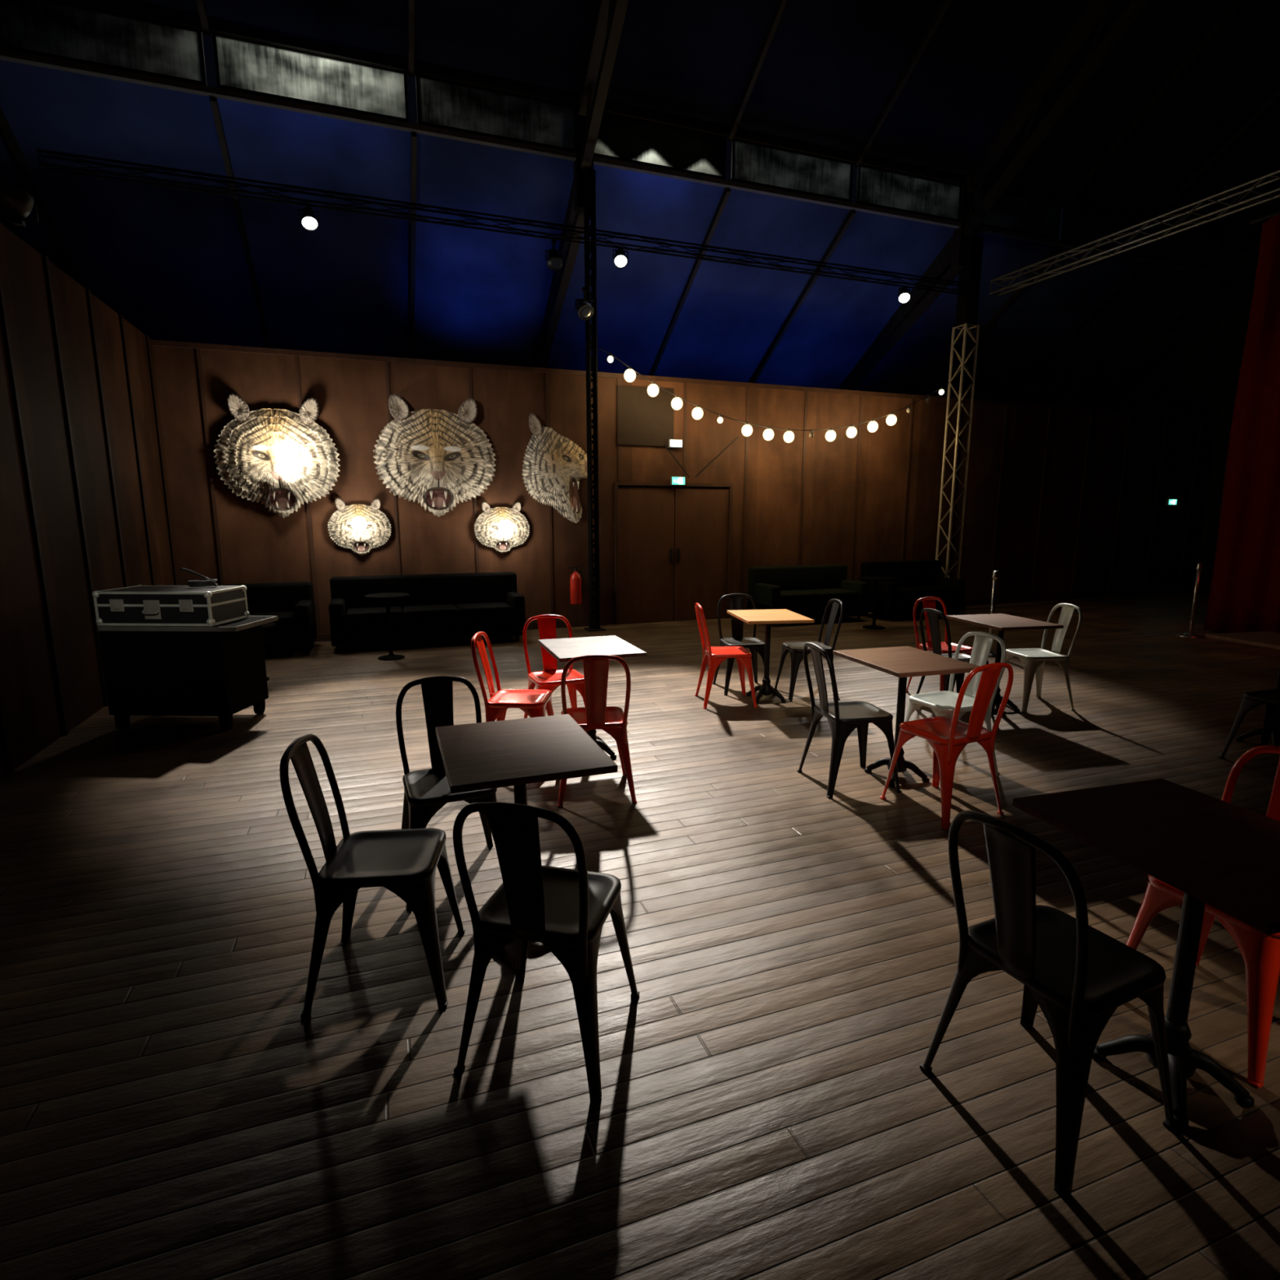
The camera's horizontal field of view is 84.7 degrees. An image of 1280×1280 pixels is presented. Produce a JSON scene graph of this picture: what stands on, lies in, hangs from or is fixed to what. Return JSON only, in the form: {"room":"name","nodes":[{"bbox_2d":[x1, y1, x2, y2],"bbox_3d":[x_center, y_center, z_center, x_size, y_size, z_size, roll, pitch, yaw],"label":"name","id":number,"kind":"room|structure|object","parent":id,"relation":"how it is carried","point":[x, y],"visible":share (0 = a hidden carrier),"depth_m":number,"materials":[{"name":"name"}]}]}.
{"room":"entertainment venue","nodes":[
{"label":"entertainment venue","id":0,"kind":"room"},
{"bbox_2d":[0,222,180,779],"bbox_3d":[-3.269,-0.553,2.132,0.121,3.540,13.380,-4,11,-20],"label":"wall","id":1,"kind":"structure","parent":0,"point":[86,508],"depth_m":5.42,"materials":[{"name":"brown wood"}]},
{"bbox_2d":[0,179,39,226],"bbox_3d":[-4.143,-2.877,4.609,0.184,0.246,0.242,3,11,18],"label":"spotlight","id":2,"kind":"object","parent":1,"relation":"attached to","point":[16,202],"visible":1,"depth_m":4.62,"materials":[{"name":"black metal"}]},
{"bbox_2d":[0,591,1279,1279],"bbox_3d":[2.497,0.528,6.439,23.000,0.100,17.000,-4,11,-20],"label":"floor","id":3,"kind":"structure","parent":0,"point":[766,1108],"depth_m":2.30,"materials":[{"name":"brown wood"}]},
{"bbox_2d":[97,615,278,730],"bbox_3d":[-3.451,0.244,5.476,1.036,0.796,0.576,0,10,2],"label":"cabinet","id":4,"kind":"object","parent":3,"relation":"on","point":[220,670],"visible":0.91,"depth_m":5.20,"materials":[{"name":"black laminate"}]},
{"bbox_2d":[92,584,248,626],"bbox_3d":[-3.541,-0.266,5.322,0.884,0.256,0.512,0,10,2],"label":"flight case","id":5,"kind":"object","parent":4,"relation":"on","point":[140,605],"visible":1,"depth_m":5.12,"materials":[{"name":"black laminate"}]},
{"bbox_2d":[180,567,217,586],"bbox_3d":[-3.365,-0.481,5.372,0.174,0.153,0.204,6,12,31],"label":"cable coil","id":6,"kind":"object","parent":5,"relation":"on","point":[206,582],"visible":1,"depth_m":5.35,"materials":[{"name":"rubber"}]},
{"bbox_2d":[217,582,317,654],"bbox_3d":[-4.520,-0.233,8.172,1.300,0.790,0.750,-4,11,-20],"label":"sofa","id":7,"kind":"object","parent":3,"relation":"on","point":[295,628],"visible":0.28,"depth_m":8.27,"materials":[{"name":"black leather"}]},
{"bbox_2d":[252,611,295,630],"bbox_3d":[-4.261,-0.226,8.163,0.470,0.140,0.510,-4,11,-20],"label":"seat cushion","id":8,"kind":"object","parent":7,"relation":"on","point":[286,620],"depth_m":8.01,"materials":[{"name":"fabric"}]},
{"bbox_2d":[262,622,275,680],"bbox_3d":[-3.797,0.128,6.830,0.500,0.550,0.500,-4,11,-20],"label":"round side table","id":9,"kind":"object","parent":3,"relation":"on","point":[270,624],"visible":0.19,"depth_m":6.80,"materials":[{"name":"black laminate"}]},
{"bbox_2d":[280,733,465,1018],"bbox_3d":[-0.906,0.754,2.427,0.496,0.865,0.444,-1,10,-6],"label":"metal chair","id":10,"kind":"object","parent":3,"relation":"on","point":[404,862],"visible":1,"depth_m":2.33,"materials":[{"name":"black metal"}]},
{"bbox_2d":[364,592,409,660],"bbox_3d":[-2.819,-0.150,7.903,0.480,0.720,0.480,-4,11,-20],"label":"round side table","id":11,"kind":"object","parent":3,"relation":"on","point":[387,596],"visible":1,"depth_m":7.87,"materials":[{"name":"metal"}]},
{"bbox_2d":[328,571,525,651],"bbox_3d":[-2.661,-0.387,8.894,2.300,0.840,0.750,-4,11,-20],"label":"sofa","id":12,"kind":"object","parent":3,"relation":"on","point":[453,606],"visible":0.97,"depth_m":8.77,"materials":[{"name":"black leather"}]},
{"bbox_2d":[345,606,403,625],"bbox_3d":[-3.239,-0.302,8.585,0.643,0.140,0.510,-4,11,-20],"label":"seat cushion","id":13,"kind":"object","parent":12,"relation":"on","point":[354,615],"depth_m":8.38,"materials":[{"name":"black leather"}]},
{"bbox_2d":[402,604,458,622],"bbox_3d":[-2.626,-0.341,8.807,0.643,0.140,0.510,-4,11,-20],"label":"seat cushion","id":14,"kind":"object","parent":12,"relation":"on","point":[411,612],"depth_m":8.62,"materials":[{"name":"black leather"}]},
{"bbox_2d":[455,601,511,619],"bbox_3d":[-2.013,-0.381,9.029,0.643,0.140,0.510,-4,11,-20],"label":"seat cushion","id":15,"kind":"object","parent":12,"relation":"on","point":[464,610],"depth_m":8.83,"materials":[{"name":"black leather"}]},
{"bbox_2d":[395,675,497,911],"bbox_3d":[-0.850,0.631,3.113,0.444,0.865,0.496,-4,11,-23],"label":"metal chair","id":16,"kind":"object","parent":3,"relation":"on","point":[426,791],"visible":0.54,"depth_m":3.18,"materials":[{"name":"black metal"}]},
{"bbox_2d":[471,631,554,722],"bbox_3d":[-0.796,0.381,4.518,0.496,0.865,0.444,1,10,3],"label":"metal chair","id":17,"kind":"object","parent":3,"relation":"on","point":[535,703],"visible":0.61,"depth_m":4.46,"materials":[{"name":"red metal"}]},
{"bbox_2d":[435,714,617,952],"bbox_3d":[-0.455,0.762,2.706,0.560,0.750,0.680,-4,11,-20],"label":"bistro table","id":18,"kind":"object","parent":3,"relation":"on","point":[517,753],"visible":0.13,"depth_m":2.55,"materials":[{"name":"brown wood"}]},
{"bbox_2d":[453,801,639,1102],"bbox_3d":[-0.276,0.809,2.120,0.444,0.865,0.496,3,10,14],"label":"metal chair","id":19,"kind":"object","parent":3,"relation":"on","point":[564,910],"visible":1,"depth_m":1.96,"materials":[{"name":"black metal"}]},
{"bbox_2d":[523,614,585,718],"bbox_3d":[-0.610,0.273,5.122,0.444,0.865,0.496,-4,11,-23],"label":"metal chair","id":20,"kind":"object","parent":3,"relation":"on","point":[550,677],"visible":0.52,"depth_m":5.21,"materials":[{"name":"red metal"}]},
{"bbox_2d":[537,635,647,759],"bbox_3d":[-0.330,0.407,4.694,0.560,0.750,0.680,-3,11,-19],"label":"bistro table","id":21,"kind":"object","parent":3,"relation":"on","point":[563,650],"visible":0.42,"depth_m":4.62,"materials":[{"name":"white wood"}]},
{"bbox_2d":[583,168,605,631],"bbox_3d":[-0.640,-3.042,9.403,0.250,5.887,0.250,-4,11,-20],"label":"column","id":22,"kind":"structure","parent":3,"relation":"on","point":[589,280],"depth_m":9.36,"materials":[{"name":"metal"}]},
{"bbox_2d":[575,286,594,319],"bbox_3d":[-0.718,-4.258,8.893,0.257,0.378,0.217,8,13,37],"label":"spotlight","id":23,"kind":"object","parent":22,"relation":"attached to","point":[584,310],"visible":1,"depth_m":8.86,"materials":[{"name":"black metal"}]},
{"bbox_2d":[557,654,636,807],"bbox_3d":[-0.266,0.463,4.059,0.444,0.865,0.496,-1,10,-8],"label":"metal chair","id":24,"kind":"object","parent":3,"relation":"on","point":[596,715],"visible":0.77,"depth_m":3.88,"materials":[{"name":"red metal"}]},
{"bbox_2d":[694,602,757,708],"bbox_3d":[0.724,0.110,6.041,0.496,0.865,0.444,-1,10,-5],"label":"metal chair","id":25,"kind":"object","parent":3,"relation":"on","point":[713,656],"visible":1,"depth_m":5.91,"materials":[{"name":"red metal"}]},
{"bbox_2d":[712,593,770,695],"bbox_3d":[0.946,0.026,6.511,0.444,0.865,0.496,-1,10,-8],"label":"metal chair","id":26,"kind":"object","parent":3,"relation":"on","point":[756,646],"visible":0.73,"depth_m":6.64,"materials":[{"name":"metal"}]},
{"bbox_2d":[726,608,814,703],"bbox_3d":[1.110,0.151,6.132,0.560,0.750,0.680,-1,10,-8],"label":"bistro table","id":27,"kind":"object","parent":3,"relation":"on","point":[769,616],"visible":0.95,"depth_m":6.09,"materials":[{"name":"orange wood"}]},
{"bbox_2d":[746,564,868,626],"bbox_3d":[2.565,-0.706,10.736,1.700,0.820,0.750,-4,11,-20],"label":"sofa","id":28,"kind":"object","parent":3,"relation":"on","point":[806,590],"visible":0.75,"depth_m":10.64,"materials":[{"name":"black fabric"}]},
{"bbox_2d":[779,590,820,604],"bbox_3d":[2.281,-0.649,10.532,0.670,0.140,0.510,-4,11,-20],"label":"seat cushion","id":29,"kind":"object","parent":28,"relation":"on","point":[786,597],"depth_m":10.32,"materials":[{"name":"green fabric"}]},
{"bbox_2d":[804,588,858,601],"bbox_3d":[2.919,-0.690,10.763,0.670,0.140,0.510,-4,11,-20],"label":"seat cushion","id":30,"kind":"object","parent":28,"relation":"on","point":[825,594],"depth_m":10.58,"materials":[{"name":"green fabric"}]},
{"bbox_2d":[774,598,844,702],"bbox_3d":[1.516,0.068,6.273,0.496,0.865,0.444,-1,10,-7],"label":"metal chair","id":31,"kind":"object","parent":3,"relation":"on","point":[795,649],"visible":0.84,"depth_m":6.20,"materials":[{"name":"black metal"}]},
{"bbox_2d":[796,642,902,798],"bbox_3d":[1.244,0.438,4.197,0.496,0.865,0.444,-2,10,-11],"label":"metal chair","id":32,"kind":"object","parent":3,"relation":"on","point":[843,717],"visible":1,"depth_m":4.09,"materials":[{"name":"black metal"}]},
{"bbox_2d":[857,576,896,629],"bbox_3d":[3.363,-0.530,10.037,0.520,0.720,0.520,-4,11,-20],"label":"round side table","id":33,"kind":"object","parent":3,"relation":"on","point":[873,626],"visible":1,"depth_m":10.00,"materials":[{"name":"metal"}]},
{"bbox_2d":[832,645,982,786],"bbox_3d":[1.590,0.479,4.291,0.560,0.750,0.680,-3,11,-16],"label":"bistro table","id":34,"kind":"object","parent":3,"relation":"on","point":[901,662],"visible":0.78,"depth_m":4.24,"materials":[{"name":"brown wood"}]},
{"bbox_2d":[859,560,966,620],"bbox_3d":[4.353,-0.813,11.223,1.500,0.860,0.750,-4,11,-20],"label":"sofa","id":35,"kind":"object","parent":3,"relation":"on","point":[916,580],"visible":0.81,"depth_m":11.10,"materials":[{"name":"black leather"}]},
{"bbox_2d":[896,586,927,599],"bbox_3d":[4.116,-0.739,11.039,0.570,0.140,0.510,-4,11,-20],"label":"seat cushion","id":36,"kind":"object","parent":35,"relation":"on","point":[902,593],"depth_m":10.82,"materials":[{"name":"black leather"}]},
{"bbox_2d":[908,585,956,597],"bbox_3d":[4.660,-0.774,11.236,0.570,0.140,0.510,-4,11,-20],"label":"seat cushion","id":37,"kind":"object","parent":35,"relation":"on","point":[937,591],"depth_m":11.05,"materials":[{"name":"black leather"}]},
{"bbox_2d":[906,596,972,692],"bbox_3d":[2.711,0.071,6.254,0.444,0.865,0.496,-4,11,-20],"label":"metal chair","id":38,"kind":"object","parent":3,"relation":"on","point":[928,602],"visible":0.52,"depth_m":6.33,"materials":[{"name":"metal"}]},
{"bbox_2d":[880,662,1013,830],"bbox_3d":[1.681,0.505,3.825,0.444,0.865,0.496,-5,11,-26],"label":"metal chair","id":39,"kind":"object","parent":3,"relation":"on","point":[948,737],"visible":1,"depth_m":3.66,"materials":[{"name":"red metal"}]},
{"bbox_2d":[904,631,1005,774],"bbox_3d":[1.974,0.394,4.448,0.496,0.865,0.444,-4,11,-22],"label":"metal chair","id":40,"kind":"object","parent":3,"relation":"on","point":[942,704],"visible":0.57,"depth_m":4.46,"materials":[{"name":"grey metal"}]},
{"bbox_2d":[915,608,995,717],"bbox_3d":[2.554,0.168,5.713,0.496,0.865,0.444,-2,10,-12],"label":"metal chair","id":41,"kind":"object","parent":3,"relation":"on","point":[932,614],"visible":0.41,"depth_m":5.63,"materials":[{"name":"metal"}]},
{"bbox_2d":[935,235,983,578],"bbox_3d":[5.216,-3.406,11.527,0.420,5.860,0.420,-4,11,-20],"label":"column","id":42,"kind":"structure","parent":3,"relation":"on","point":[966,312],"depth_m":11.33,"materials":[{"name":"metal"}]},
{"bbox_2d":[36,148,976,296],"bbox_3d":[-0.366,-5.084,8.914,11.792,0.144,0.144,-4,11,-20],"label":"lighting truss","id":43,"kind":"object","parent":42,"relation":"attached to","point":[282,189],"visible":1,"depth_m":8.23,"materials":[{"name":"metal"}]},
{"bbox_2d":[298,204,319,231],"bbox_3d":[-3.668,-4.668,7.768,0.229,0.248,0.189,8,13,39],"label":"spotlight","id":44,"kind":"object","parent":43,"relation":"hanging from","point":[308,220],"visible":1,"depth_m":7.73,"materials":[{"name":"glass"}]},
{"bbox_2d":[545,239,563,270],"bbox_3d":[-1.062,-4.781,8.720,0.200,0.338,0.233,2,10,9],"label":"spotlight","id":45,"kind":"object","parent":43,"relation":"hanging from","point":[554,261],"visible":1,"depth_m":8.69,"materials":[{"name":"black metal"}]},
{"bbox_2d":[613,248,628,268],"bbox_3d":[-0.243,-4.904,9.011,0.186,0.244,0.238,2,10,12],"label":"spotlight","id":46,"kind":"object","parent":43,"relation":"hanging from","point":[620,260],"visible":1,"depth_m":8.96,"materials":[{"name":"glass"}]},
{"bbox_2d":[897,286,910,303],"bbox_3d":[3.967,-5.175,10.535,0.175,0.243,0.241,4,11,19],"label":"spotlight","id":47,"kind":"object","parent":43,"relation":"hanging from","point":[904,297],"visible":1,"depth_m":10.48,"materials":[{"name":"black metal"}]},
{"bbox_2d":[598,347,960,437],"bbox_3d":[2.317,-3.494,10.246,6.048,1.211,0.205,-4,11,-20],"label":"string light","id":48,"kind":"object","parent":42,"relation":"hanging from","point":[610,358],"visible":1,"depth_m":10.13,"materials":[{"name":"rubber"}]},
{"bbox_2d":[988,570,999,657],"bbox_3d":[4.050,-0.309,8.071,0.320,0.975,0.320,-4,11,-20],"label":"stanchion post","id":49,"kind":"object","parent":3,"relation":"on","point":[995,576],"visible":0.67,"depth_m":8.02,"materials":[{"name":"silver metal"}]},
{"bbox_2d":[946,613,1063,713],"bbox_3d":[2.970,0.205,5.827,0.560,0.750,0.680,-2,10,-12],"label":"bistro table","id":50,"kind":"object","parent":3,"relation":"on","point":[1002,623],"visible":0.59,"depth_m":5.76,"materials":[{"name":"brown wood"}]},
{"bbox_2d":[999,603,1082,712],"bbox_3d":[3.376,0.126,5.948,0.496,0.865,0.444,-1,10,-7],"label":"metal chair","id":51,"kind":"object","parent":3,"relation":"on","point":[1033,660],"visible":0.86,"depth_m":5.87,"materials":[{"name":"grey metal"}]},
{"bbox_2d":[919,809,1177,1198],"bbox_3d":[1.106,0.852,1.878,0.496,0.865,0.444,-5,11,-25],"label":"metal chair","id":52,"kind":"object","parent":3,"relation":"on","point":[1078,975],"visible":1,"depth_m":1.76,"materials":[{"name":"black metal"}]},
{"bbox_2d":[1012,778,1279,1128],"bbox_3d":[1.520,0.895,1.958,0.600,0.750,0.700,-3,11,-16],"label":"bistro table","id":53,"kind":"object","parent":3,"relation":"on","point":[1224,856],"visible":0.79,"depth_m":1.93,"materials":[{"name":"brown wood"}]},
{"bbox_2d":[1174,563,1204,638],"bbox_3d":[7.350,-0.528,9.302,0.320,0.975,0.320,-4,11,-20],"label":"stanchion post","id":54,"kind":"object","parent":3,"relation":"on","point":[1199,566],"visible":1,"depth_m":9.29,"materials":[{"name":"silver metal"}]},
{"bbox_2d":[1126,745,1279,1088],"bbox_3d":[1.894,0.794,2.203,0.496,0.865,0.444,-4,11,-22],"label":"metal chair","id":55,"kind":"object","parent":3,"relation":"on","point":[1260,951],"visible":0.4,"depth_m":2.02,"materials":[{"name":"red metal"}]},
{"bbox_2d":[1205,631,1279,746],"bbox_3d":[4.450,0.372,4.891,0.560,0.750,0.680,-2,10,-12],"label":"bistro table","id":56,"kind":"object","parent":3,"relation":"on","point":[1267,639],"visible":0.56,"depth_m":4.91,"materials":[{"name":"brown wood"}]},
{"bbox_2d":[1218,688,1279,759],"bbox_3d":[4.159,0.391,4.463,0.444,0.865,0.496,-4,11,-20],"label":"metal chair","id":57,"kind":"object","parent":3,"relation":"on","point":[1270,697],"visible":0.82,"depth_m":4.62,"materials":[{"name":"black metal"}]},
{"bbox_2d":[0,0,1279,408],"bbox_3d":[2.497,-6.575,5.173,23.000,7.565,17.000,-4,11,-20],"label":"ceiling","id":58,"kind":"structure","parent":0,"point":[170,261],"depth_m":9.60,"materials":[{"name":"blue fabric"}]},
{"bbox_2d":[0,106,86,288],"bbox_3d":[-6.033,-6.610,5.388,0.060,7.488,10.350,-4,11,-20],"label":"trim","id":59,"kind":"structure","parent":58,"relation":"attached to","point":[5,126],"depth_m":8.02,"materials":[{"name":"metal"}]},
{"bbox_2d":[0,0,207,85],"bbox_3d":[-5.530,-6.102,7.106,1.950,0.530,0.040,-4,11,-20],"label":"window","id":60,"kind":"structure","parent":58,"relation":"attached to","point":[51,28],"depth_m":7.13,"materials":[{"name":"glass"}]},
{"bbox_2d":[195,0,271,348],"bbox_3d":[-4.109,-6.735,6.085,0.060,7.488,10.350,-4,11,-20],"label":"trim","id":61,"kind":"structure","parent":58,"relation":"attached to","point":[200,3],"depth_m":8.46,"materials":[{"name":"metal"}]},
{"bbox_2d":[212,32,408,122],"bbox_3d":[-3.607,-6.226,7.803,1.950,0.530,0.040,-4,11,-20],"label":"window","id":62,"kind":"structure","parent":58,"relation":"attached to","point":[242,65],"depth_m":7.78,"materials":[{"name":"glass"}]},
{"bbox_2d":[408,0,417,358],"bbox_3d":[-2.185,-6.859,6.781,0.060,7.488,10.350,-4,11,-20],"label":"trim","id":63,"kind":"structure","parent":58,"relation":"attached to","point":[411,2],"depth_m":8.73,"materials":[{"name":"metal"}]},
{"bbox_2d":[415,74,574,152],"bbox_3d":[-1.683,-6.351,8.499,1.950,0.530,0.040,-4,11,-20],"label":"window","id":64,"kind":"structure","parent":58,"relation":"attached to","point":[441,104],"depth_m":8.47,"materials":[{"name":"glass"}]},
{"bbox_2d":[593,112,726,179],"bbox_3d":[0.241,-6.475,9.196,1.950,0.530,0.040,-4,11,-20],"label":"window","id":65,"kind":"structure","parent":58,"relation":"attached to","point":[620,138],"depth_m":9.21,"materials":[{"name":"glass"}]},
{"bbox_2d":[730,138,853,202],"bbox_3d":[2.165,-6.599,9.893,1.950,0.530,0.040,-4,11,-20],"label":"window","id":66,"kind":"structure","parent":58,"relation":"attached to","point":[752,163],"depth_m":9.88,"materials":[{"name":"glass"}]},
{"bbox_2d":[855,164,960,221],"bbox_3d":[4.089,-6.723,10.590,1.950,0.530,0.040,-4,11,-20],"label":"window","id":67,"kind":"structure","parent":58,"relation":"attached to","point":[875,187],"depth_m":10.56,"materials":[{"name":"glass"}]},
{"bbox_2d":[973,188,1061,239],"bbox_3d":[6.013,-6.848,11.287,1.950,0.530,0.040,-4,11,-20],"label":"window","id":68,"kind":"structure","parent":58,"relation":"attached to","point":[1008,213],"depth_m":11.35,"materials":[{"name":"glass"}]},
{"bbox_2d":[1060,207,1147,255],"bbox_3d":[7.937,-6.972,11.984,1.950,0.530,0.040,-4,11,-20],"label":"window","id":69,"kind":"structure","parent":58,"relation":"attached to","point":[1078,226],"depth_m":11.90,"materials":[{"name":"glass"}]},
{"bbox_2d":[989,168,1279,296],"bbox_3d":[7.456,-4.476,5.506,0.216,0.216,11.508,-4,11,-20],"label":"lighting truss","id":70,"kind":"object","parent":58,"relation":"attached to","point":[1262,178],"visible":1,"depth_m":8.64,"materials":[{"name":"grey metal"}]},
{"bbox_2d":[1146,225,1222,268],"bbox_3d":[9.851,-7.096,12.677,1.930,0.530,0.040,-4,11,-20],"label":"window","id":71,"kind":"structure","parent":58,"relation":"attached to","point":[1184,246],"depth_m":12.68,"materials":[{"name":"glass"}]},
{"bbox_2d":[1203,210,1279,633],"bbox_3d":[9.158,-2.089,5.675,0.170,5.260,8.050,-4,11,-20],"label":"stage curtain","id":72,"kind":"object","parent":58,"relation":"hanging from","point":[1244,596],"visible":0.95,"depth_m":9.03,"materials":[{"name":"red fabric"}]},
{"bbox_2d":[617,485,726,488],"bbox_3d":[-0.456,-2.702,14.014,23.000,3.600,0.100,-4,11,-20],"label":"door frame","id":73,"kind":"structure","parent":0,"point":[618,486],"depth_m":14.29,"materials":[{"name":"paint"}]},
{"bbox_2d":[151,339,1219,633],"bbox_3d":[3.053,-2.201,11.375,18.270,3.540,0.124,-4,11,-20],"label":"wall","id":74,"kind":"structure","parent":0,"point":[1060,500],"depth_m":10.69,"materials":[{"name":"brown wood"}]},
{"bbox_2d":[213,392,340,518],"bbox_3d":[-4.297,-2.172,8.299,1.379,1.446,0.463,-4,11,-20],"label":"head sculpture","id":75,"kind":"object","parent":74,"relation":"attached to","point":[282,460],"visible":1,"depth_m":8.41,"materials":[{"name":"paper"}]},
{"bbox_2d":[327,497,391,555],"bbox_3d":[-3.504,-1.408,8.777,0.762,0.723,0.365,-4,11,-20],"label":"head sculpture","id":76,"kind":"object","parent":74,"relation":"attached to","point":[361,528],"visible":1,"depth_m":8.89,"materials":[{"name":"paper"}]},
{"bbox_2d":[373,393,496,516],"bbox_3d":[-2.614,-2.354,9.032,1.544,1.524,0.214,-4,11,-20],"label":"head sculpture","id":77,"kind":"object","parent":74,"relation":"attached to","point":[437,459],"visible":1,"depth_m":9.01,"materials":[{"name":"paper"}]},
{"bbox_2d":[474,501,529,553],"bbox_3d":[-1.813,-1.497,9.388,0.762,0.704,0.374,-4,11,-20],"label":"head sculpture","id":78,"kind":"object","parent":74,"relation":"attached to","point":[502,529],"visible":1,"depth_m":9.50,"materials":[{"name":"paper"}]},
{"bbox_2d":[521,413,586,523],"bbox_3d":[-1.132,-2.344,9.640,0.980,1.465,0.098,-4,11,-20],"label":"head sculpture","id":79,"kind":"object","parent":74,"relation":"attached to","point":[553,465],"visible":0.99,"depth_m":9.61,"materials":[{"name":"paper"}]},
{"bbox_2d":[568,566,583,604],"bbox_3d":[-0.917,-0.773,9.984,0.188,0.538,0.182,6,12,31],"label":"fire extinguisher","id":80,"kind":"object","parent":74,"relation":"attached to","point":[576,593],"visible":1,"depth_m":9.92,"materials":[{"name":"red metal"}]},
{"bbox_2d":[533,0,628,368],"bbox_3d":[-0.262,-6.926,7.489,0.220,7.563,10.399,-4,11,-20],"label":"trim","id":81,"kind":"structure","parent":74,"relation":"attached to","point":[609,15],"depth_m":8.68,"materials":[{"name":"metal"}]},
{"bbox_2d":[617,385,674,446],"bbox_3d":[0.084,-3.189,10.026,0.860,0.800,0.020,-4,11,-20],"label":"panel","id":82,"kind":"object","parent":74,"relation":"attached to","point":[645,415],"depth_m":10.01,"materials":[{"name":"brown wood"}]},
{"bbox_2d":[614,481,733,624],"bbox_3d":[0.522,-1.301,10.536,1.885,2.062,0.108,-4,11,-20],"label":"door","id":83,"kind":"structure","parent":74,"relation":"in","point":[673,545],"depth_m":10.53,"materials":[{"name":"brown wood"}]},
{"bbox_2d":[667,439,682,448],"bbox_3d":[0.515,-2.858,10.219,0.210,0.120,0.071,-4,11,-20],"label":"emergency light","id":84,"kind":"object","parent":74,"relation":"attached to","point":[673,443],"visible":1,"depth_m":10.19,"materials":[{"name":"plastic"}]},
{"bbox_2d":[663,444,689,477],"bbox_3d":[0.538,-2.616,10.255,0.415,0.463,0.017,-4,11,-20],"label":"trim","id":85,"kind":"structure","parent":74,"relation":"attached to","point":[664,445],"depth_m":10.25,"materials":[{"name":"wood"}]},
{"bbox_2d":[670,476,684,485],"bbox_3d":[0.557,-2.337,10.312,0.220,0.125,0.059,-4,11,-20],"label":"exit sign","id":86,"kind":"object","parent":74,"relation":"attached to","point":[679,481],"visible":1,"depth_m":10.29,"materials":[{"name":"plastic"}]},
{"bbox_2d":[695,436,738,477],"bbox_3d":[1.149,-2.729,10.463,0.713,0.615,0.017,-4,11,-20],"label":"trim","id":87,"kind":"structure","parent":74,"relation":"attached to","point":[729,445],"depth_m":10.46,"materials":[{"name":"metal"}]},
{"bbox_2d":[648,0,787,375],"bbox_3d":[1.662,-7.107,8.175,0.060,7.488,10.350,-4,11,-20],"label":"beam","id":88,"kind":"structure","parent":74,"relation":"attached to","point":[781,4],"depth_m":9.61,"materials":[{"name":"metal"}]},
{"bbox_2d":[315,587,1194,641],"bbox_3d":[3.080,-0.495,11.605,18.070,0.100,0.020,-4,11,-20],"label":"baseboard","id":89,"kind":"structure","parent":74,"relation":"attached to","point":[580,623],"depth_m":13.18,"materials":[{"name":"brown wood"}]},
{"bbox_2d":[749,0,952,382],"bbox_3d":[3.586,-7.232,8.872,0.060,7.488,10.350,-4,11,-20],"label":"beam","id":90,"kind":"structure","parent":74,"relation":"attached to","point":[944,5],"depth_m":9.94,"materials":[{"name":"metal"}]},
{"bbox_2d":[838,0,1150,390],"bbox_3d":[5.510,-7.298,9.579,0.220,7.563,10.399,-4,11,-20],"label":"beam","id":91,"kind":"structure","parent":74,"relation":"attached to","point":[954,251],"depth_m":10.13,"materials":[{"name":"metal"}]},
{"bbox_2d":[922,0,1246,395],"bbox_3d":[7.434,-7.480,10.266,0.060,7.488,10.350,-4,11,-20],"label":"trim","id":92,"kind":"structure","parent":74,"relation":"attached to","point":[1235,6],"depth_m":10.68,"materials":[{"name":"metal"}]},
{"bbox_2d":[996,88,1279,400],"bbox_3d":[9.358,-7.604,10.963,0.060,7.488,10.350,-4,11,-20],"label":"trim","id":93,"kind":"structure","parent":74,"relation":"attached to","point":[1275,97],"depth_m":12.08,"materials":[{"name":"metal"}]},
{"bbox_2d":[1165,498,1177,505],"bbox_3d":[10.589,-2.748,13.989,0.240,0.120,0.059,-4,11,-20],"label":"exit sign","id":94,"kind":"object","parent":74,"relation":"attached to","point":[1169,501],"visible":1,"depth_m":13.96,"materials":[{"name":"plastic"}]},
{"bbox_2d":[1062,185,1279,406],"bbox_3d":[11.263,-7.670,11.663,0.220,7.563,10.399,-4,11,-20],"label":"trim","id":95,"kind":"structure","parent":74,"relation":"attached to","point":[1215,288],"depth_m":13.54,"materials":[{"name":"metal"}]},
{"bbox_2d":[1096,224,1258,593],"bbox_3d":[13.336,-6.620,9.216,0.100,13.000,17.000,-4,11,-20],"label":"wall","id":96,"kind":"structure","parent":0,"point":[1198,375],"depth_m":14.33,"materials":[{"name":"paint"}]},
{"bbox_2d":[0,48,1255,280],"bbox_3d":[0.964,-6.189,9.474,23.000,0.060,0.080,-4,11,-20],"label":"ceiling beam","id":97,"kind":"structure","parent":96,"relation":"attached to","point":[5,55],"depth_m":8.48,"materials":[{"name":"black metal"}]},
{"bbox_2d":[52,0,1260,245],"bbox_3d":[0.964,-6.800,9.365,23.000,0.090,0.080,-4,11,-20],"label":"beam","id":98,"kind":"structure","parent":96,"relation":"attached to","point":[129,9],"depth_m":8.53,"materials":[{"name":"metal"}]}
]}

